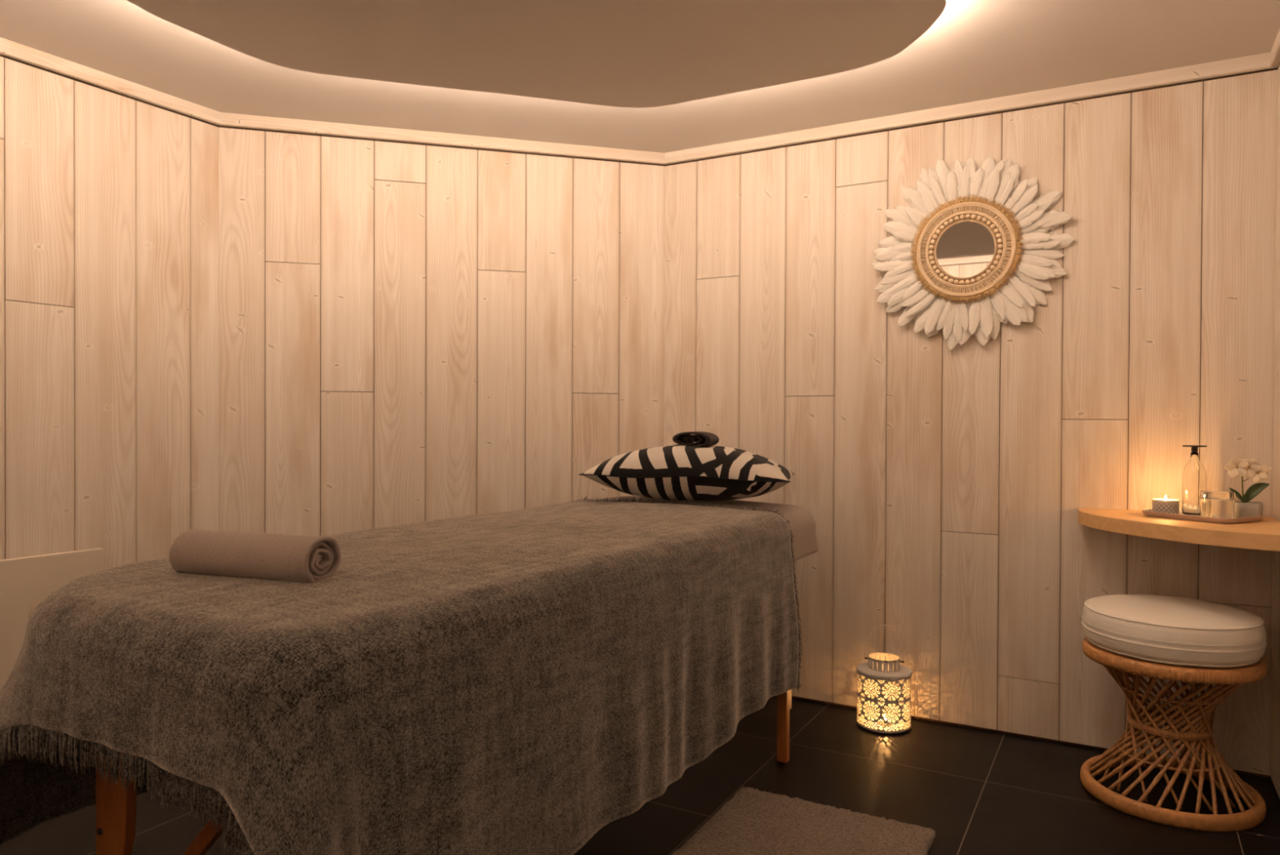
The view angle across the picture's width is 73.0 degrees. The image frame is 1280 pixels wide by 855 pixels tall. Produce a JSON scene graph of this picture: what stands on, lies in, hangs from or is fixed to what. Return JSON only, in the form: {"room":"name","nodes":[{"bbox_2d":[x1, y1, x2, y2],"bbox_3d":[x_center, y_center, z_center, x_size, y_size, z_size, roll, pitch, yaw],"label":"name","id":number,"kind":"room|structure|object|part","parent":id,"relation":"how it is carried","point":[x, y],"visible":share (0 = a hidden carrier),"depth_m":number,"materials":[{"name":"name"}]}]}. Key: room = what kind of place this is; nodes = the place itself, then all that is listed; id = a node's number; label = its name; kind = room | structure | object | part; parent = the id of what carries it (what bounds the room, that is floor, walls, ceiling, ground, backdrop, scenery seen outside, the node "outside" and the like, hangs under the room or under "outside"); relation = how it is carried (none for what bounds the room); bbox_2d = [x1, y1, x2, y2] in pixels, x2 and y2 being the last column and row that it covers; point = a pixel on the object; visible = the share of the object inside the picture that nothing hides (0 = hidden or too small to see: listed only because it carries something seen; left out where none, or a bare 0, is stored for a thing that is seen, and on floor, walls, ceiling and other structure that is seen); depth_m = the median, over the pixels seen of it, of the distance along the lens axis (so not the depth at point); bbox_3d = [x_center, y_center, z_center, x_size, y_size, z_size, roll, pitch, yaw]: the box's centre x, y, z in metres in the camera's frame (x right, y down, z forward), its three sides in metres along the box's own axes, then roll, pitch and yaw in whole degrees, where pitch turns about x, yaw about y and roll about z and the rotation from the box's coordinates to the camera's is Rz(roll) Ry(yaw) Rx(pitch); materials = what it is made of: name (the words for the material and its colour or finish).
{"room":"spa","nodes":[
{"label":"spa","id":0,"kind":"room"},
{"bbox_2d":[0,54,218,568],"bbox_3d":[-2.212,-0.044,2.159,0.060,2.232,2.499,1,1,29],"label":"wall","id":1,"kind":"structure","parent":0,"point":[109,199],"depth_m":2.87,"materials":[{"name":"brown wood"}]},
{"bbox_2d":[0,37,220,125],"bbox_3d":[-2.172,-1.138,2.130,0.021,0.044,2.499,1,1,29],"label":"trim","id":2,"kind":"structure","parent":1,"relation":"attached to","point":[8,48],"depth_m":2.84,"materials":[{"name":"brown wood"}]},
{"bbox_2d":[218,125,665,536],"bbox_3d":[-0.744,-0.050,3.498,1.741,2.232,0.060,0,1,-16],"label":"wall","id":3,"kind":"structure","parent":0,"point":[409,332],"depth_m":3.43,"materials":[{"name":"brown wood"}]},
{"bbox_2d":[218,112,665,164],"bbox_3d":[-0.728,-1.143,3.449,1.741,0.044,0.021,0,1,-16],"label":"trim","id":4,"kind":"structure","parent":3,"relation":"attached to","point":[227,119],"depth_m":3.42,"materials":[{"name":"brown wood"}]},
{"bbox_2d":[0,0,1279,152],"bbox_3d":[-0.418,-1.190,1.850,3.592,0.080,3.970,1,1,29],"label":"ceiling","id":5,"kind":"structure","parent":0,"point":[975,50],"depth_m":2.82,"materials":[{"name":"paint"}]},
{"bbox_2d":[125,0,947,107],"bbox_3d":[-0.426,-1.102,1.845,1.834,0.097,2.290,1,1,29],"label":"ceiling panel","id":6,"kind":"object","parent":5,"relation":"attached to","point":[615,53],"visible":1,"depth_m":2.35,"materials":[{"name":"white paint"}]},
{"bbox_2d":[0,695,1279,854],"bbox_3d":[-0.428,1.122,1.871,3.592,0.080,3.970,1,1,29],"label":"floor","id":7,"kind":"structure","parent":0,"point":[980,791],"depth_m":2.53,"materials":[{"name":"black tile"}]},
{"bbox_2d":[0,547,104,691],"bbox_3d":[-2.021,0.733,2.377,0.040,0.675,1.050,1,1,29],"label":"panel","id":8,"kind":"object","parent":7,"relation":"on","point":[24,580],"visible":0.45,"depth_m":2.62,"materials":[{"name":"beige wood"}]},
{"bbox_2d":[28,596,791,854],"bbox_3d":[-0.290,0.690,2.312,0.923,0.778,2.230,1,1,29],"label":"massage table","id":9,"kind":"object","parent":7,"relation":"on","point":[115,807],"visible":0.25,"depth_m":1.65,"materials":[{"name":"brown wood"}]},
{"bbox_3d":[-0.998,0.611,1.648,0.100,0.460,0.022,1,1,29],"label":"leg","id":10,"kind":"part","parent":9,"relation":"part of","materials":[{"name":"orange wood"}]},
{"bbox_2d":[0,496,802,854],"bbox_3d":[-0.385,0.582,2.152,1.094,0.670,1.984,1,1,29],"label":"blanket","id":11,"kind":"object","parent":9,"relation":"on","point":[520,682],"visible":0.96,"depth_m":1.46,"materials":[{"name":"grey fabric"}]},
{"bbox_2d":[168,528,341,582],"bbox_3d":[-0.706,0.233,1.594,0.316,0.078,0.101,0,1,20],"label":"rolled towel","id":12,"kind":"object","parent":11,"relation":"on","point":[267,556],"visible":1,"depth_m":1.55,"materials":[{"name":"beige fabric"}]},
{"bbox_2d":[593,495,817,561],"bbox_3d":[0.117,0.349,2.988,0.864,0.168,0.721,1,1,29],"label":"mattress","id":13,"kind":"object","parent":9,"relation":"on","point":[802,523],"visible":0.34,"depth_m":2.95,"materials":[{"name":"beige fabric"}]},
{"bbox_2d":[578,444,795,500],"bbox_3d":[0.187,0.159,3.106,0.716,0.193,0.443,0,1,12],"label":"pillow","id":14,"kind":"object","parent":13,"relation":"on","point":[681,472],"visible":0.98,"depth_m":2.94,"materials":[{"name":"black fabric"}]},
{"bbox_2d":[672,431,719,447],"bbox_3d":[0.200,0.045,3.101,0.141,0.061,0.127,0,1,19],"label":"bowl","id":15,"kind":"object","parent":14,"relation":"on","point":[702,438],"visible":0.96,"depth_m":3.06,"materials":[{"name":"black ceramic"}]},
{"bbox_3d":[0.464,0.828,2.796,0.034,0.500,0.030,1,1,29],"label":"leg","id":16,"kind":"part","parent":9,"relation":"part of","materials":[{"name":"orange wood"}]},
{"bbox_2d":[671,786,935,854],"bbox_3d":[0.317,1.070,2.029,0.558,0.026,0.939,1,1,29],"label":"bath rug","id":17,"kind":"object","parent":7,"relation":"on","point":[754,821],"visible":1,"depth_m":2.28,"materials":[{"name":"beige fabric"}]},
{"bbox_2d":[856,624,911,733],"bbox_3d":[0.883,0.894,3.132,0.195,0.360,0.194,0,1,-21],"label":"lantern","id":18,"kind":"object","parent":7,"relation":"on","point":[893,671],"visible":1,"depth_m":3.07,"materials":[{"name":"white metal"}]},
{"bbox_3d":[0.883,0.877,3.132,0.194,0.018,0.194,0,1,21],"label":"lid","id":19,"kind":"part","parent":18,"relation":"part of","materials":[{"name":"white metal"}]},
{"bbox_2d":[879,714,889,724],"bbox_3d":[0.884,1.053,3.130,0.038,0.036,0.038,1,1,29],"label":"tealight candle","id":20,"kind":"object","parent":18,"relation":"on","point":[884,714],"visible":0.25,"depth_m":3.12,"materials":[{"name":"grey wax"}]},
{"bbox_3d":[0.886,0.777,3.136,0.137,0.126,0.016,0,1,21],"label":"handle","id":21,"kind":"part","parent":18,"relation":"part of","materials":[{"name":"silver metal"}]},
{"bbox_2d":[1080,636,1266,831],"bbox_3d":[1.561,0.869,2.553,0.466,0.437,0.466,0,1,3],"label":"rattan stool","id":22,"kind":"object","parent":7,"relation":"on","point":[1198,730],"visible":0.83,"depth_m":2.45,"materials":[{"name":"wicker"}]},
{"bbox_2d":[1081,594,1266,666],"bbox_3d":[1.562,0.584,2.551,0.464,0.131,0.464,1,1,29],"label":"seat cushion","id":23,"kind":"object","parent":22,"relation":"on","point":[1171,629],"visible":1,"depth_m":2.40,"materials":[{"name":"beige fabric"}]},
{"bbox_2d":[663,67,1277,777],"bbox_3d":[1.042,-0.040,3.211,2.121,2.232,0.060,1,1,29],"label":"wall","id":24,"kind":"structure","parent":0,"point":[944,490],"depth_m":3.04,"materials":[{"name":"brown wood"}]},
{"bbox_2d":[664,52,1275,164],"bbox_3d":[1.026,-1.133,3.166,2.121,0.044,0.021,1,1,29],"label":"trim","id":25,"kind":"structure","parent":24,"relation":"attached to","point":[1259,62],"depth_m":3.04,"materials":[{"name":"brown wood"}]},
{"bbox_2d":[871,155,1074,350],"bbox_3d":[1.162,-0.623,3.075,0.682,0.697,0.042,1,1,29],"label":"mirror","id":26,"kind":"object","parent":24,"relation":"attached to","point":[981,264],"visible":1,"depth_m":3.06,"materials":[{"name":"beige mirror"}]},
{"bbox_2d":[936,222,995,277],"bbox_3d":[1.153,-0.630,3.069,0.197,0.197,0.003,1,1,29],"label":"mirror glass","id":27,"kind":"object","parent":26,"relation":"attached to","point":[965,249],"depth_m":3.07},
{"bbox_2d":[1077,507,1279,551],"bbox_3d":[1.589,0.296,2.572,0.535,0.044,0.522,1,1,29],"label":"corner shelf","id":28,"kind":"object","parent":24,"relation":"attached to","point":[1264,534],"visible":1,"depth_m":2.45,"materials":[{"name":"brown wood"}]},
{"bbox_2d":[1142,507,1264,524],"bbox_3d":[1.694,0.266,2.612,0.200,0.017,0.262,0,1,-28],"label":"tray","id":29,"kind":"object","parent":28,"relation":"on","point":[1180,515],"visible":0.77,"depth_m":2.53,"materials":[{"name":"beige wood"}]},
{"bbox_2d":[1151,495,1179,513],"bbox_3d":[1.623,0.237,2.674,0.072,0.059,0.072,1,1,29],"label":"candle","id":30,"kind":"object","parent":29,"relation":"on","point":[1159,504],"visible":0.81,"depth_m":2.65,"materials":[{"name":"beige wax"}]},
{"bbox_2d":[1182,444,1207,515],"bbox_3d":[1.706,0.161,2.665,0.065,0.212,0.065,1,1,29],"label":"glass bottle","id":31,"kind":"object","parent":29,"relation":"on","point":[1194,475],"visible":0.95,"depth_m":2.65,"materials":[{"name":"white"}]},
{"bbox_3d":[1.707,0.068,2.664,0.065,0.026,0.065,1,1,29],"label":"lid","id":32,"kind":"part","parent":31,"relation":"part of","materials":[{"name":"black plastic"}]},
{"bbox_2d":[1200,489,1235,518],"bbox_3d":[1.687,0.228,2.531,0.072,0.082,0.072,0,1,13],"label":"glass tumbler","id":33,"kind":"object","parent":29,"relation":"on","point":[1215,504],"visible":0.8,"depth_m":2.50,"materials":[{"name":"white"}]},
{"bbox_2d":[1224,457,1271,518],"bbox_3d":[1.803,0.179,2.567,0.115,0.180,0.070,1,1,37],"label":"potted orchid","id":34,"kind":"object","parent":29,"relation":"on","point":[1244,508],"visible":0.98,"depth_m":2.55,"materials":[{"name":"white plant"}]},
{"bbox_3d":[1.769,0.120,2.567,0.061,0.062,0.014,1,1,37],"label":"flower","id":35,"kind":"part","parent":34,"relation":"part of","materials":[{"name":"beige plant"}]},
{"bbox_3d":[1.804,0.245,2.567,0.070,0.048,0.070,1,1,37],"label":"pot","id":36,"kind":"part","parent":34,"relation":"part of","materials":[{"name":"grey ceramic"}]},
{"bbox_3d":[1.797,0.120,2.554,0.060,0.061,0.014,1,1,37],"label":"flower","id":37,"kind":"part","parent":34,"relation":"part of","materials":[{"name":"beige plant"}]},
{"bbox_3d":[1.813,0.166,2.558,0.064,0.126,0.012,1,1,33],"label":"stem","id":38,"kind":"part","parent":34,"relation":"part of","materials":[{"name":"green plant"}]},
{"bbox_3d":[1.812,0.136,2.541,0.055,0.055,0.013,1,1,37],"label":"flower","id":39,"kind":"part","parent":34,"relation":"part of","materials":[{"name":"beige plant"}]},
{"bbox_3d":[1.835,0.122,2.539,0.030,0.031,0.007,1,1,37],"label":"flower","id":40,"kind":"part","parent":34,"relation":"part of","materials":[{"name":"beige plant"}]},
{"bbox_2d":[1270,65,1279,798],"bbox_3d":[1.064,-0.020,1.025,0.060,2.232,3.730,1,1,29],"label":"wall","id":41,"kind":"structure","parent":0,"point":[1275,635],"depth_m":2.61,"materials":[{"name":"brown wood"}]},
{"bbox_2d":[1270,28,1279,67],"bbox_3d":[1.034,-1.115,1.035,0.021,0.044,3.730,1,1,29],"label":"trim","id":42,"kind":"structure","parent":41,"relation":"attached to","point":[1275,51],"depth_m":2.58,"materials":[{"name":"brown wood"}]}
]}

